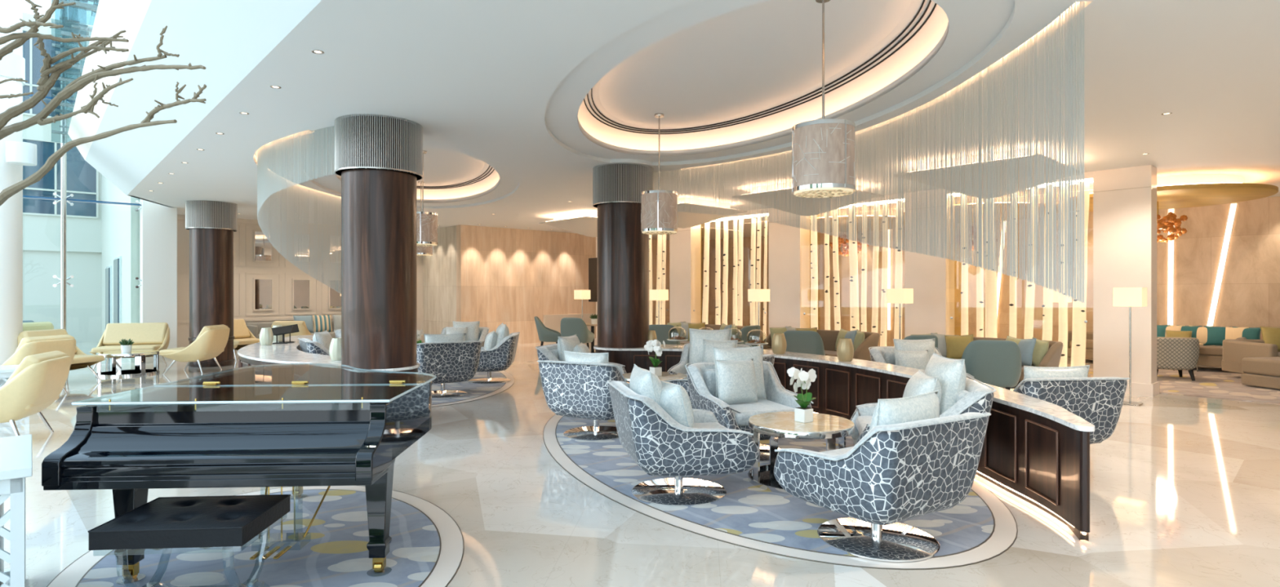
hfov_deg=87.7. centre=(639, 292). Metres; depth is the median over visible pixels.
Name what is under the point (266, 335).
vase
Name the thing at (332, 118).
trim
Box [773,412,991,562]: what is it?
swivel armchair
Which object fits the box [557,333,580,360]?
throw cushion
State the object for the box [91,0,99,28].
window
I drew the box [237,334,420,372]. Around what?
countertop
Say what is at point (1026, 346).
throw cushion
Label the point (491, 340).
throw cushion
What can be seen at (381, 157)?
column
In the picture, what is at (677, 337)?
pile
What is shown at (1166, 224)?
chandelier
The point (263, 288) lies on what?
wall mirror
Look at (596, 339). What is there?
trim
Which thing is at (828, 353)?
seat cushion
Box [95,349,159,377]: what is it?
round table
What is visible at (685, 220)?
ceiling panel
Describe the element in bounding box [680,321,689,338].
throw cushion
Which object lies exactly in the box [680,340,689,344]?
seat cushion
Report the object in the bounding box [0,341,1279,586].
floor
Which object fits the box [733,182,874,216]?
ceiling panel
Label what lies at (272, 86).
recessed light
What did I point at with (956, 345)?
throw cushion
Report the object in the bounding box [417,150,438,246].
pendant lamp
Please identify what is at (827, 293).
birch trunk
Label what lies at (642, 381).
throw cushion
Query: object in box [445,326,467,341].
throw cushion
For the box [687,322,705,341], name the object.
throw cushion
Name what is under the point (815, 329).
throw cushion
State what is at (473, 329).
throw cushion
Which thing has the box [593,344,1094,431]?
countertop
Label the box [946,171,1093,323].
window
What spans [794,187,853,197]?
diffuser
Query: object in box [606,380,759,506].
swivel armchair
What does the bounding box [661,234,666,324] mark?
birch trunk
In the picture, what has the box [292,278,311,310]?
wall mirror
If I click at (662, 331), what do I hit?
dining chair
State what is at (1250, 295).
wall
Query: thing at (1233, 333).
throw cushion
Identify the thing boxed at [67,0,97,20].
glass fin
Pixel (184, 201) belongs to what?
trim
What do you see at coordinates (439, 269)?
wall
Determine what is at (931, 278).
pilaster
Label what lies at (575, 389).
swivel armchair
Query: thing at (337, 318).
throw cushion
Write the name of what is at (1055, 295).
floor lamp
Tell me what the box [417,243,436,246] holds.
diffuser
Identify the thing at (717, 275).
birch trunk
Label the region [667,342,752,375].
swivel armchair
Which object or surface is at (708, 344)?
throw cushion
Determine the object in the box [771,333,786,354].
vase
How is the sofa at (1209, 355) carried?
on the carpet at (1212, 382)
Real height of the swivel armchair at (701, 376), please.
0.800 m
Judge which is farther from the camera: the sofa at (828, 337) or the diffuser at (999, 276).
the diffuser at (999, 276)
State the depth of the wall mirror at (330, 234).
18.11 m
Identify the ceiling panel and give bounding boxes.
[538,211,597,237]
[677,197,746,228]
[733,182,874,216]
[895,148,1076,198]
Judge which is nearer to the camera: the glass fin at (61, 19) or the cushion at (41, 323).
the glass fin at (61, 19)
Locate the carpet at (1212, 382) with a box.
[760,337,1279,404]
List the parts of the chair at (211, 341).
leg, leg, leg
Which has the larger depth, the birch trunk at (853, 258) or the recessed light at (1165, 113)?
the birch trunk at (853, 258)
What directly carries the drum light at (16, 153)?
attached to the column at (12, 65)
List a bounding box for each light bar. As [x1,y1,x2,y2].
[887,229,891,329]
[996,221,1007,328]
[1166,208,1174,325]
[1205,203,1238,326]
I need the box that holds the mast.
[60,0,66,331]
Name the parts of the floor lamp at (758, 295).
lamp shade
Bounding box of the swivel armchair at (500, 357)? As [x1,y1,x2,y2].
[467,332,519,384]
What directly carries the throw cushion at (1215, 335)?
on the sofa at (1209, 355)
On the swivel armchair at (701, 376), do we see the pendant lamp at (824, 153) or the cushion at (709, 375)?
the cushion at (709, 375)
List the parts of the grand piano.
leg, lid, leg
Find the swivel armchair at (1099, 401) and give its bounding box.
[1013,377,1129,444]
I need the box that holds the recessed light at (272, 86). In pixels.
[270,85,281,88]
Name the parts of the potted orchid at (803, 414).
flower, flower, flower, flower, flower, pot, flower, flower, flower, flower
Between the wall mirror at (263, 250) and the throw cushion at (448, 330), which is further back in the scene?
the wall mirror at (263, 250)
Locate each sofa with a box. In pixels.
[245,320,335,338]
[680,324,745,344]
[760,329,879,360]
[973,337,1062,388]
[1066,330,1246,367]
[1222,338,1279,373]
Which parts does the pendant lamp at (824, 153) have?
rod, lamp shade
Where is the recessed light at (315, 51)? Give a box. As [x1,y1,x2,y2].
[311,49,324,54]
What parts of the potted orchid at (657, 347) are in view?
flower, flower, flower, pot, flower, flower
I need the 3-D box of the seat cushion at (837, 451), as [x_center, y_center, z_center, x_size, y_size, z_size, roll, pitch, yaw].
[1.399,1.097,4.084,0.640,0.120,0.728,0,0,-30]
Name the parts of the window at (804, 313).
frame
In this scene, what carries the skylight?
on the ceiling at (482, 76)
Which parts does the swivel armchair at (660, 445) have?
swivel post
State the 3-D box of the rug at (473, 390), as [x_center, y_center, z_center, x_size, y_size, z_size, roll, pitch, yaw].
[-3.850,1.496,11.400,3.342,0.008,5.463,0,0,0]
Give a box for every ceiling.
[127,0,1279,240]
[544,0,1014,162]
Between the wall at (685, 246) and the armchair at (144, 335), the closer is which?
the armchair at (144, 335)
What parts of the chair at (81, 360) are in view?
leg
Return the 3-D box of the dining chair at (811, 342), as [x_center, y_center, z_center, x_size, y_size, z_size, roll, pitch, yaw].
[2.506,1.039,10.304,0.677,0.926,0.622,0,0,18]
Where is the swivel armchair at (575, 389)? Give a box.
[537,360,629,440]
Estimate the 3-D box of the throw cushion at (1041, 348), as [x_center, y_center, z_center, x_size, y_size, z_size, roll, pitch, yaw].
[5.578,0.855,9.378,0.201,0.425,0.423,0,0,8]
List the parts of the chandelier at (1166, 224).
rod, ceiling canopy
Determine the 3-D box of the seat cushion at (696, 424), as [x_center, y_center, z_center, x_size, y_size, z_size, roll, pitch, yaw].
[0.351,1.097,4.984,0.728,0.120,0.640,0,0,-13]
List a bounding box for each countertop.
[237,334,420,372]
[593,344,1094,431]
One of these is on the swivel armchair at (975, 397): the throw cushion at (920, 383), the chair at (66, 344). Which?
the throw cushion at (920, 383)
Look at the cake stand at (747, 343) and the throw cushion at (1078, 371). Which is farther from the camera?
the cake stand at (747, 343)
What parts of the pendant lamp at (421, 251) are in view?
rod, lamp shade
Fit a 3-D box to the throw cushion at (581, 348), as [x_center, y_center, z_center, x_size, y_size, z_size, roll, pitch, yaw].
[-0.757,0.855,8.719,0.246,0.375,0.433,0,0,6]
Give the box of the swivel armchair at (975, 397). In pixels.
[849,375,996,444]
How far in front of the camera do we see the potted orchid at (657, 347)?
8.06 m
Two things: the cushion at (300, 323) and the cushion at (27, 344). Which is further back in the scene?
the cushion at (300, 323)
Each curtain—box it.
[257,124,341,293]
[653,1,1084,302]
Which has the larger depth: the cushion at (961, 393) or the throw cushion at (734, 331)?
the throw cushion at (734, 331)
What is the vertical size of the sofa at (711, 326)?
0.808 m
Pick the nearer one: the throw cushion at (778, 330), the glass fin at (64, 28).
the glass fin at (64, 28)
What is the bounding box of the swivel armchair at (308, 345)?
[297,337,329,355]
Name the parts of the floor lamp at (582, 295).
lamp shade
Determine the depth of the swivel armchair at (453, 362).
9.36 m
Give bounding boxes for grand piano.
[41,363,436,579]
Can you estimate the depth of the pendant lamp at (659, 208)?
8.14 m
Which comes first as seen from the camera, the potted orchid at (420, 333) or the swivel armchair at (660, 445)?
the swivel armchair at (660, 445)
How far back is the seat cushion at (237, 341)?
14.77 m
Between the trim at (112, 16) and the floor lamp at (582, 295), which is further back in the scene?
the floor lamp at (582, 295)
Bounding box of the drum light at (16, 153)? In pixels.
[4,141,36,165]
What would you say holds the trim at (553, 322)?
attached to the wall at (510, 277)
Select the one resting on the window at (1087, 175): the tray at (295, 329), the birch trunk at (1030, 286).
the birch trunk at (1030, 286)
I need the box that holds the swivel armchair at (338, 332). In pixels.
[333,328,341,337]
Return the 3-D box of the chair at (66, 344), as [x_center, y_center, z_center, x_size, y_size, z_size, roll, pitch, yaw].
[-8.789,1.065,9.551,0.945,0.881,0.799,0,0,6]
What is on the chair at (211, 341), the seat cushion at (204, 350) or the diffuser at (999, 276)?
the seat cushion at (204, 350)
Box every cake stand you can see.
[666,338,688,346]
[745,342,768,344]
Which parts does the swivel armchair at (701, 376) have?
seat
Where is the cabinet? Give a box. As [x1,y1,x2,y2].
[593,344,1094,541]
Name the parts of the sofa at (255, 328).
arm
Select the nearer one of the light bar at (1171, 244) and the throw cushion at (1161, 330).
the throw cushion at (1161, 330)
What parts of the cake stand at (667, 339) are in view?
plate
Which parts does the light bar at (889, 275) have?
frame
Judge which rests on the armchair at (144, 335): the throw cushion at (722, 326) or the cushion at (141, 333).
the cushion at (141, 333)
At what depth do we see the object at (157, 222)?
14.25 m
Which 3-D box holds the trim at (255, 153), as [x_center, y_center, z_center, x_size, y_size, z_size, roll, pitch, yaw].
[-5.177,-1.890,10.114,0.994,0.120,5.876,0,0,-21]
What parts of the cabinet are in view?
panel moulding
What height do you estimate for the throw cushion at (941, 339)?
0.425 m
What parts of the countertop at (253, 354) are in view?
panel moulding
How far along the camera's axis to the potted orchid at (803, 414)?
5.22 m
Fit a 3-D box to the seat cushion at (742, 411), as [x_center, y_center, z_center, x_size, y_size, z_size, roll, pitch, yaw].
[1.019,1.097,6.141,0.640,0.120,0.728,0,0,-18]
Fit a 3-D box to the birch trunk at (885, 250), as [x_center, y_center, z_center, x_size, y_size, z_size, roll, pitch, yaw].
[4.668,-0.130,12.748,0.140,3.180,0.153,0,0,0]
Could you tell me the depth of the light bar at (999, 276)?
16.36 m
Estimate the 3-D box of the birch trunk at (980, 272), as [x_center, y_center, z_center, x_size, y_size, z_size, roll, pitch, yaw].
[5.878,-0.130,11.531,0.133,3.181,0.129,0,0,0]
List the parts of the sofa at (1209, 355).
arm, backrest, arm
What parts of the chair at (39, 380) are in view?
leg, leg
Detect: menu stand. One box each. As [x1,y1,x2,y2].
[271,324,293,343]
[277,324,299,342]
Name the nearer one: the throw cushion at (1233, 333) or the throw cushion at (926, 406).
the throw cushion at (926, 406)
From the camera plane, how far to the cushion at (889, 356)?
8.38 m
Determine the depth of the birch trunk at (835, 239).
13.56 m
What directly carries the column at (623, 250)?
on the floor
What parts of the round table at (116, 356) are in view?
leg, leg, leg, leg, leg, leg, leg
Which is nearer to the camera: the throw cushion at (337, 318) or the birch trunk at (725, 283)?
the birch trunk at (725, 283)
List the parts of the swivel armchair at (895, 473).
swivel post, seat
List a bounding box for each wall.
[101,173,139,361]
[177,214,423,352]
[422,225,456,342]
[456,224,669,343]
[701,195,1279,346]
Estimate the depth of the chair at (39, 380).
6.55 m
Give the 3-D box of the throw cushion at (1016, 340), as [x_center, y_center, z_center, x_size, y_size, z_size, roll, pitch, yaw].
[5.438,0.855,9.694,0.190,0.425,0.436,0,0,-13]
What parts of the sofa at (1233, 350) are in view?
backrest, arm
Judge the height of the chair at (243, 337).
0.881 m
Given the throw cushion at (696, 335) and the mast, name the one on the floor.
the mast
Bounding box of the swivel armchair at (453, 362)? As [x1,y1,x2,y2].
[417,341,482,398]
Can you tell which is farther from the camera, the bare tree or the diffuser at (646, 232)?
the diffuser at (646, 232)
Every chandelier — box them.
[809,208,904,256]
[1070,174,1278,242]
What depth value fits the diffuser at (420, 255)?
13.28 m
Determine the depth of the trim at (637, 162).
9.49 m
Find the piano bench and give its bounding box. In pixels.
[88,493,290,586]
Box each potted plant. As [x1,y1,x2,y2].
[119,338,133,352]
[590,313,597,324]
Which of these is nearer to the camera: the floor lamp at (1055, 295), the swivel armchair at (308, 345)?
the swivel armchair at (308, 345)
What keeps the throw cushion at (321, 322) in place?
on the sofa at (255, 328)
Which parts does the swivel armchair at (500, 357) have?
swivel post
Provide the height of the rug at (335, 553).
0.008 m
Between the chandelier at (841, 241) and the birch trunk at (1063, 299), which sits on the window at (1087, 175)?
the birch trunk at (1063, 299)
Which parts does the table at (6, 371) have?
frame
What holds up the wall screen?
attached to the trim at (596, 339)
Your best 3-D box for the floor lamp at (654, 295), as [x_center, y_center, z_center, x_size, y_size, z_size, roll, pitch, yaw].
[0.440,0.720,15.550,0.316,1.560,0.316,0,0,-42]
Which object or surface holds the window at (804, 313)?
on the floor
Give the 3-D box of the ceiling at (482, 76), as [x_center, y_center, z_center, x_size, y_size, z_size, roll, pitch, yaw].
[3.224,-1.860,10.810,16.650,0.060,26.600,0,0,-42]
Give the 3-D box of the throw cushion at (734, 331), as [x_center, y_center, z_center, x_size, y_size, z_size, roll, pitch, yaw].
[1.866,0.855,13.437,0.201,0.425,0.423,0,0,8]
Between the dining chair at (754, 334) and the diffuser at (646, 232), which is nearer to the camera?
the diffuser at (646, 232)
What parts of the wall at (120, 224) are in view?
pane, frame, pane, frame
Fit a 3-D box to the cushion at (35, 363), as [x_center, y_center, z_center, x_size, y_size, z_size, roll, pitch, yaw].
[-6.191,0.847,6.811,0.342,0.446,0.694,0,0,-22]
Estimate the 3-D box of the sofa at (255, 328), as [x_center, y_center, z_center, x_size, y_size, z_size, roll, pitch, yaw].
[-8.248,1.125,17.314,3.400,0.750,0.865,0,0,-42]
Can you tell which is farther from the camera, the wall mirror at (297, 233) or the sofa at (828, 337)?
the wall mirror at (297, 233)
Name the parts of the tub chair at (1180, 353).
leg, leg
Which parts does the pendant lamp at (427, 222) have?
rod, lamp shade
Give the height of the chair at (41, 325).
0.881 m
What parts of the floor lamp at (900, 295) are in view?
lamp shade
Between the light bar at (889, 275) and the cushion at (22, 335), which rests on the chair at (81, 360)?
the cushion at (22, 335)
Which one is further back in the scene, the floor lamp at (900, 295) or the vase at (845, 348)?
the floor lamp at (900, 295)
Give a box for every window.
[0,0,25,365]
[22,13,102,342]
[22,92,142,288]
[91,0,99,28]
[693,208,768,313]
[803,192,904,317]
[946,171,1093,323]
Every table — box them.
[0,364,18,386]
[0,434,32,586]
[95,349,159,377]
[585,323,597,352]
[622,371,687,382]
[747,411,854,494]
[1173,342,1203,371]
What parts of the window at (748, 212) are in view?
frame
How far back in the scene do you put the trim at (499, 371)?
9.40 m
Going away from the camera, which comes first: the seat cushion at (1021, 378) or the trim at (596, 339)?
the seat cushion at (1021, 378)
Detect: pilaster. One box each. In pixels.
[768,208,809,333]
[904,188,954,337]
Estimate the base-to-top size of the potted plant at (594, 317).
0.248 m
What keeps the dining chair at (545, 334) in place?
on the floor
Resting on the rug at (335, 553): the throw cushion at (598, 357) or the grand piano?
the grand piano
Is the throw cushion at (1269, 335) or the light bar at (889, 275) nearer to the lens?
the throw cushion at (1269, 335)
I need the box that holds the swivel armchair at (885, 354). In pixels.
[868,346,974,379]
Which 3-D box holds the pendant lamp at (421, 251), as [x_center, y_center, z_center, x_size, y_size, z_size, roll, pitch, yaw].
[-4.400,-1.476,13.400,0.458,1.488,0.458,0,0,34]
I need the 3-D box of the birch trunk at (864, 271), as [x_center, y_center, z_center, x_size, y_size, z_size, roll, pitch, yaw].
[4.410,-0.130,13.134,0.119,3.181,0.122,0,0,-34]
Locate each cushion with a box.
[4,351,67,383]
[15,334,74,351]
[18,328,76,352]
[22,321,53,325]
[71,354,104,364]
[88,494,289,550]
[91,344,161,352]
[102,322,168,345]
[159,346,224,355]
[195,324,228,338]
[233,319,250,338]
[233,337,259,345]
[272,320,306,327]
[293,315,313,332]
[310,331,335,337]
[312,314,332,333]
[312,329,332,350]
[332,314,341,332]
[423,332,466,342]
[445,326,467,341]
[453,320,479,341]
[484,330,497,350]
[495,322,509,344]
[550,349,559,359]
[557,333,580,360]
[563,350,608,363]
[573,342,590,352]
[629,364,662,405]
[660,380,693,427]
[666,321,685,337]
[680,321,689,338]
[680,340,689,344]
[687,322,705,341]
[688,328,732,365]
[693,422,727,428]
[702,338,737,362]
[703,368,715,396]
[712,345,766,399]
[714,357,758,404]
[719,323,728,329]
[724,324,732,329]
[728,399,794,426]
[730,324,737,337]
[769,326,791,341]
[785,326,795,330]
[795,327,817,332]
[820,446,853,454]
[824,350,837,356]
[835,328,851,350]
[844,329,857,343]
[853,328,864,351]
[855,415,871,434]
[869,389,939,430]
[883,351,895,364]
[893,338,935,359]
[893,349,928,369]
[902,369,941,403]
[924,352,966,415]
[930,333,950,357]
[944,333,973,359]
[955,390,969,402]
[1005,335,1024,344]
[1017,337,1036,366]
[1018,364,1033,381]
[1023,364,1089,379]
[1031,337,1048,366]
[1156,324,1170,337]
[1159,324,1185,337]
[1165,329,1192,337]
[1176,324,1202,337]
[1188,324,1215,346]
[1199,345,1222,355]
[1203,325,1231,345]
[1219,326,1248,346]
[1231,326,1261,339]
[1241,356,1279,377]
[1260,326,1279,351]
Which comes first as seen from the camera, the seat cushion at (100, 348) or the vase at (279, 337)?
the vase at (279, 337)
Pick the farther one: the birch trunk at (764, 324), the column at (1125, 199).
the birch trunk at (764, 324)
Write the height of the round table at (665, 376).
0.474 m
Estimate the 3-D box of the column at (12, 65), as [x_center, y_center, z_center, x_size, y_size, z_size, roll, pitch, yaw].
[-10.350,-3.000,10.650,0.840,9.000,0.840,0,0,0]
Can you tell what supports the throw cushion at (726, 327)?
on the sofa at (711, 326)
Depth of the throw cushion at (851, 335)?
11.40 m
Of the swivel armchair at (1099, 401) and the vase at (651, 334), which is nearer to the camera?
the swivel armchair at (1099, 401)
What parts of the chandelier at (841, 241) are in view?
ceiling canopy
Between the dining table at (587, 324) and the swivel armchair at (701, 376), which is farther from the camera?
the dining table at (587, 324)
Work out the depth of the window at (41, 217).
19.55 m
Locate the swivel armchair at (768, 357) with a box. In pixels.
[666,354,776,408]
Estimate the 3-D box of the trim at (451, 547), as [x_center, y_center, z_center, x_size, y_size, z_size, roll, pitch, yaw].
[-2.100,1.498,3.850,2.229,0.005,2.651,0,0,0]
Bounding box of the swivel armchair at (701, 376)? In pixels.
[684,360,813,462]
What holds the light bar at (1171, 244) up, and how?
attached to the wall at (1250, 295)
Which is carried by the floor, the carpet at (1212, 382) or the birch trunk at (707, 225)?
the carpet at (1212, 382)
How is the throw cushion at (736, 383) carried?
on the swivel armchair at (701, 376)
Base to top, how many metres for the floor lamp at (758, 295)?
1.560 m
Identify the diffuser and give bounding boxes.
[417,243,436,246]
[417,253,432,256]
[641,230,676,234]
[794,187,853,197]
[996,229,1002,318]
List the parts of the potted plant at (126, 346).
pot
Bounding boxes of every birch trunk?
[648,234,652,324]
[655,234,662,324]
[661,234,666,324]
[702,222,710,324]
[715,219,720,324]
[722,218,728,324]
[732,217,737,325]
[737,217,743,325]
[749,216,755,325]
[755,215,761,346]
[762,220,767,340]
[809,215,817,329]
[824,212,830,329]
[832,208,840,330]
[848,205,859,330]
[860,204,866,331]
[871,210,879,333]
[880,201,888,346]
[893,200,902,346]
[960,194,968,335]
[976,197,983,337]
[983,197,997,337]
[1008,192,1017,337]
[1023,186,1035,338]
[1041,184,1053,340]
[1057,183,1067,366]
[1071,180,1089,366]
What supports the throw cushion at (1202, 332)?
on the sofa at (1209, 355)
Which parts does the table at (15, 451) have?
frame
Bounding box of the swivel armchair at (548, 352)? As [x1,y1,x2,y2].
[535,343,626,374]
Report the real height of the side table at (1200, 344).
0.530 m
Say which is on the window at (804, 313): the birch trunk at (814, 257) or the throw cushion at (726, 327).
the birch trunk at (814, 257)
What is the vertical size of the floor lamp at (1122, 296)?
1.560 m
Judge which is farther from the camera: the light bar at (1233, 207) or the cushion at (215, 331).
the light bar at (1233, 207)
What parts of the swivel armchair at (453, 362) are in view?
swivel post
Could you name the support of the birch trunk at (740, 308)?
on the window at (748, 212)
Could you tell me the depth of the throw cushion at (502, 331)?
10.97 m
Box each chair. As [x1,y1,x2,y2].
[0,334,75,393]
[0,351,71,435]
[17,328,105,381]
[22,321,53,331]
[159,324,230,374]
[233,319,259,360]
[271,320,311,337]
[534,315,560,346]
[560,317,594,348]
[648,324,680,344]
[733,324,760,346]
[782,330,825,355]
[902,334,937,349]
[961,339,1021,390]
[1156,337,1199,380]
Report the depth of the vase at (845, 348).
7.69 m
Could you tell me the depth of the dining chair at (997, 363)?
8.06 m
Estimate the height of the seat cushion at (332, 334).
0.160 m
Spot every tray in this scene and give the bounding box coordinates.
[271,324,293,335]
[277,324,299,335]
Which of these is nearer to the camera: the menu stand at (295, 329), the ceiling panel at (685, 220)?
the menu stand at (295, 329)
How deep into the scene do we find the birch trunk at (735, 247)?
15.49 m
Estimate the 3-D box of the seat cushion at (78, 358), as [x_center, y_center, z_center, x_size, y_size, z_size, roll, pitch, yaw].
[-9.484,1.107,10.990,0.829,0.102,0.672,0,0,9]
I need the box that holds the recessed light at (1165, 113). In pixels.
[1160,112,1172,115]
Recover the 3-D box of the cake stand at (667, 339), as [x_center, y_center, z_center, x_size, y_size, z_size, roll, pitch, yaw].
[0.540,0.739,9.600,0.310,0.122,0.310,0,0,0]
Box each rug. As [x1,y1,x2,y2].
[77,488,439,586]
[431,371,506,404]
[555,416,994,555]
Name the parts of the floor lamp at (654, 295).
lamp shade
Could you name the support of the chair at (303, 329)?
on the floor
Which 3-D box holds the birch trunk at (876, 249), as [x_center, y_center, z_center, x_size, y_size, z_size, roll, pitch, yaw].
[4.538,-0.130,12.887,0.129,3.184,0.174,0,0,-34]
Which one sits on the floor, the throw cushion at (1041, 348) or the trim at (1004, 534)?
the trim at (1004, 534)
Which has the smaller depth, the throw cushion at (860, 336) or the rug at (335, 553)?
the rug at (335, 553)
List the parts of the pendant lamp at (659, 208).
rod, lamp shade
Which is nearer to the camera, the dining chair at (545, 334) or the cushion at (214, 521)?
the cushion at (214, 521)
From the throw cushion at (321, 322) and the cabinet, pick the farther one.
the throw cushion at (321, 322)
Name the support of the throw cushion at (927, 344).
on the swivel armchair at (885, 354)
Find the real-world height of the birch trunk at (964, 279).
3.181 m
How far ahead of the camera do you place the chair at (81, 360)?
11.09 m
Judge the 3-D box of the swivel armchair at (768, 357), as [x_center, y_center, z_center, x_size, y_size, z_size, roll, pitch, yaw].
[0.898,1.092,7.452,0.971,0.800,0.936,0,0,41]
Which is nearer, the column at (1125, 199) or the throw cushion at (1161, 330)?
the column at (1125, 199)
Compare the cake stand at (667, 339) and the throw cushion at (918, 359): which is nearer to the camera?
the throw cushion at (918, 359)
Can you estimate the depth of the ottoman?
10.32 m
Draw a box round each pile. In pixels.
[670,335,684,339]
[748,339,764,343]
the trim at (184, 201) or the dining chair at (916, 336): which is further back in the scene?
the trim at (184, 201)
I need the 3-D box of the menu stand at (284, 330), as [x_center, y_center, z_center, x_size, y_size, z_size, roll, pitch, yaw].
[-5.620,0.657,10.420,0.354,0.286,0.199,0,0,-12]
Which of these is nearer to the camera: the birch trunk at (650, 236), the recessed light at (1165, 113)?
the recessed light at (1165, 113)
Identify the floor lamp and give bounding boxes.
[573,289,590,319]
[648,289,668,324]
[747,288,769,346]
[886,288,913,338]
[1053,288,1071,302]
[1112,287,1146,405]
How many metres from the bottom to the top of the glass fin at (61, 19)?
3.800 m
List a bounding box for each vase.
[259,327,273,345]
[272,324,282,341]
[328,337,341,360]
[648,329,657,346]
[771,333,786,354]
[836,337,853,361]
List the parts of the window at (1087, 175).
frame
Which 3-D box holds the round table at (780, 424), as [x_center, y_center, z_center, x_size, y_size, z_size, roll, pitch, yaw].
[1.270,1.255,5.280,0.820,0.474,0.820,0,0,-20]
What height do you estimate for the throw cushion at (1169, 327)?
0.379 m
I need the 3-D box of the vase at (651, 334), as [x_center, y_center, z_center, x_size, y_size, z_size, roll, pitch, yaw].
[0.165,0.682,9.850,0.170,0.235,0.170,0,0,0]
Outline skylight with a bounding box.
[84,0,321,195]
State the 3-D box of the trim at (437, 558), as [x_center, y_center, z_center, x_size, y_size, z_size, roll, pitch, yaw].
[-2.100,1.496,3.850,2.241,0.009,2.662,0,0,0]
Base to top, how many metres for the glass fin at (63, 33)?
3.800 m
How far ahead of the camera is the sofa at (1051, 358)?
9.24 m
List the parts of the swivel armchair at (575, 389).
seat, swivel post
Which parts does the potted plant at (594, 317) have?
pot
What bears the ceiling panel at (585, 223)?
attached to the ceiling at (482, 76)
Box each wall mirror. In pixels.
[253,230,273,262]
[253,277,273,311]
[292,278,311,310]
[297,232,309,263]
[328,279,341,309]
[329,234,339,264]
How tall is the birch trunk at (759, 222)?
3.182 m
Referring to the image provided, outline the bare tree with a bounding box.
[0,0,206,205]
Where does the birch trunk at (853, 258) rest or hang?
on the window at (804, 313)
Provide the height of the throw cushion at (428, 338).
0.460 m
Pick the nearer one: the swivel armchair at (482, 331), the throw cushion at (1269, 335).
the throw cushion at (1269, 335)
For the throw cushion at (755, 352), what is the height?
0.524 m
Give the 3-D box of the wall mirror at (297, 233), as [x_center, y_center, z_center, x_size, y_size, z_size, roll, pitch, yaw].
[-8.916,-1.165,17.570,0.455,0.805,0.034,0,0,-42]
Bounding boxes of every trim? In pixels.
[46,485,464,586]
[47,485,462,586]
[67,0,151,159]
[130,195,171,207]
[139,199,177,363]
[182,200,239,205]
[253,130,338,196]
[303,145,519,206]
[329,112,427,132]
[431,370,514,406]
[431,371,514,407]
[542,313,594,342]
[543,414,1017,568]
[589,159,657,171]
[594,236,597,345]
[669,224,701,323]
[680,0,1093,169]
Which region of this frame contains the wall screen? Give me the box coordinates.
[588,257,597,302]
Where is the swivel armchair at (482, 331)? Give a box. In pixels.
[440,327,488,346]
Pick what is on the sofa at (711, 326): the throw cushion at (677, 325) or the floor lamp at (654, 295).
the throw cushion at (677, 325)
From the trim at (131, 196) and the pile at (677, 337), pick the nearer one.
the pile at (677, 337)
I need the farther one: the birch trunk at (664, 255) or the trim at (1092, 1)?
the birch trunk at (664, 255)
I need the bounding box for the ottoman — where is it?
[1241,356,1279,389]
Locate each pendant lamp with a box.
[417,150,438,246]
[417,181,432,256]
[640,113,677,235]
[791,0,855,197]
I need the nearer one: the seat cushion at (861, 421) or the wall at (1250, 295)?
the seat cushion at (861, 421)
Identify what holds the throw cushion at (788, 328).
on the sofa at (828, 337)
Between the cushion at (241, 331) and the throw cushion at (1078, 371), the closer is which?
the throw cushion at (1078, 371)
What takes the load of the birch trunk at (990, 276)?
on the window at (1087, 175)
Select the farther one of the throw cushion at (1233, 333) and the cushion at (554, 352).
the throw cushion at (1233, 333)
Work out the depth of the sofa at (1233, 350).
11.37 m
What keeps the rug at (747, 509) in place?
on the floor
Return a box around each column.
[185,200,237,367]
[334,114,422,368]
[592,163,653,348]
[1093,164,1159,396]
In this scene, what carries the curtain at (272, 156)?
hanging from the ceiling at (482, 76)
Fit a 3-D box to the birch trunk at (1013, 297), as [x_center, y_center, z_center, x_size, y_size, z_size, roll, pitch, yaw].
[6.243,-0.130,11.168,0.132,3.182,0.144,0,0,0]
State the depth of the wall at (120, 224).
15.88 m
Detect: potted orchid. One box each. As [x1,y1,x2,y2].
[417,328,423,343]
[644,339,665,376]
[786,367,816,422]
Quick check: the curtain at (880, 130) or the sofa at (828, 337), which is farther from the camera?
the sofa at (828, 337)
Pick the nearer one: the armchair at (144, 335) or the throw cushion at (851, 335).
the throw cushion at (851, 335)
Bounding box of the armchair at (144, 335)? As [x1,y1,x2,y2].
[88,322,169,369]
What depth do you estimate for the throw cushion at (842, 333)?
11.75 m
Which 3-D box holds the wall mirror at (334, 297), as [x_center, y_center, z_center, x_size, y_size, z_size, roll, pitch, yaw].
[-8.252,0.055,18.177,0.455,0.825,0.035,0,0,-43]
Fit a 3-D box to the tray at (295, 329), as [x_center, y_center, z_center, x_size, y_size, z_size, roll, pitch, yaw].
[-5.630,0.600,10.620,0.354,0.171,0.199,0,0,-29]
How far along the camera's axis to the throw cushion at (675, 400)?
4.72 m
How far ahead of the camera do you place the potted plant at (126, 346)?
12.15 m
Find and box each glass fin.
[52,0,79,134]
[55,0,88,107]
[61,0,98,70]
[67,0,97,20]
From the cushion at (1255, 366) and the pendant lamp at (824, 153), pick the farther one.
the cushion at (1255, 366)
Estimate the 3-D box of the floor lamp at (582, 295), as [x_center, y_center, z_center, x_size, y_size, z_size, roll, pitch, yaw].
[-1.550,0.720,17.900,0.316,1.560,0.316,0,0,-42]

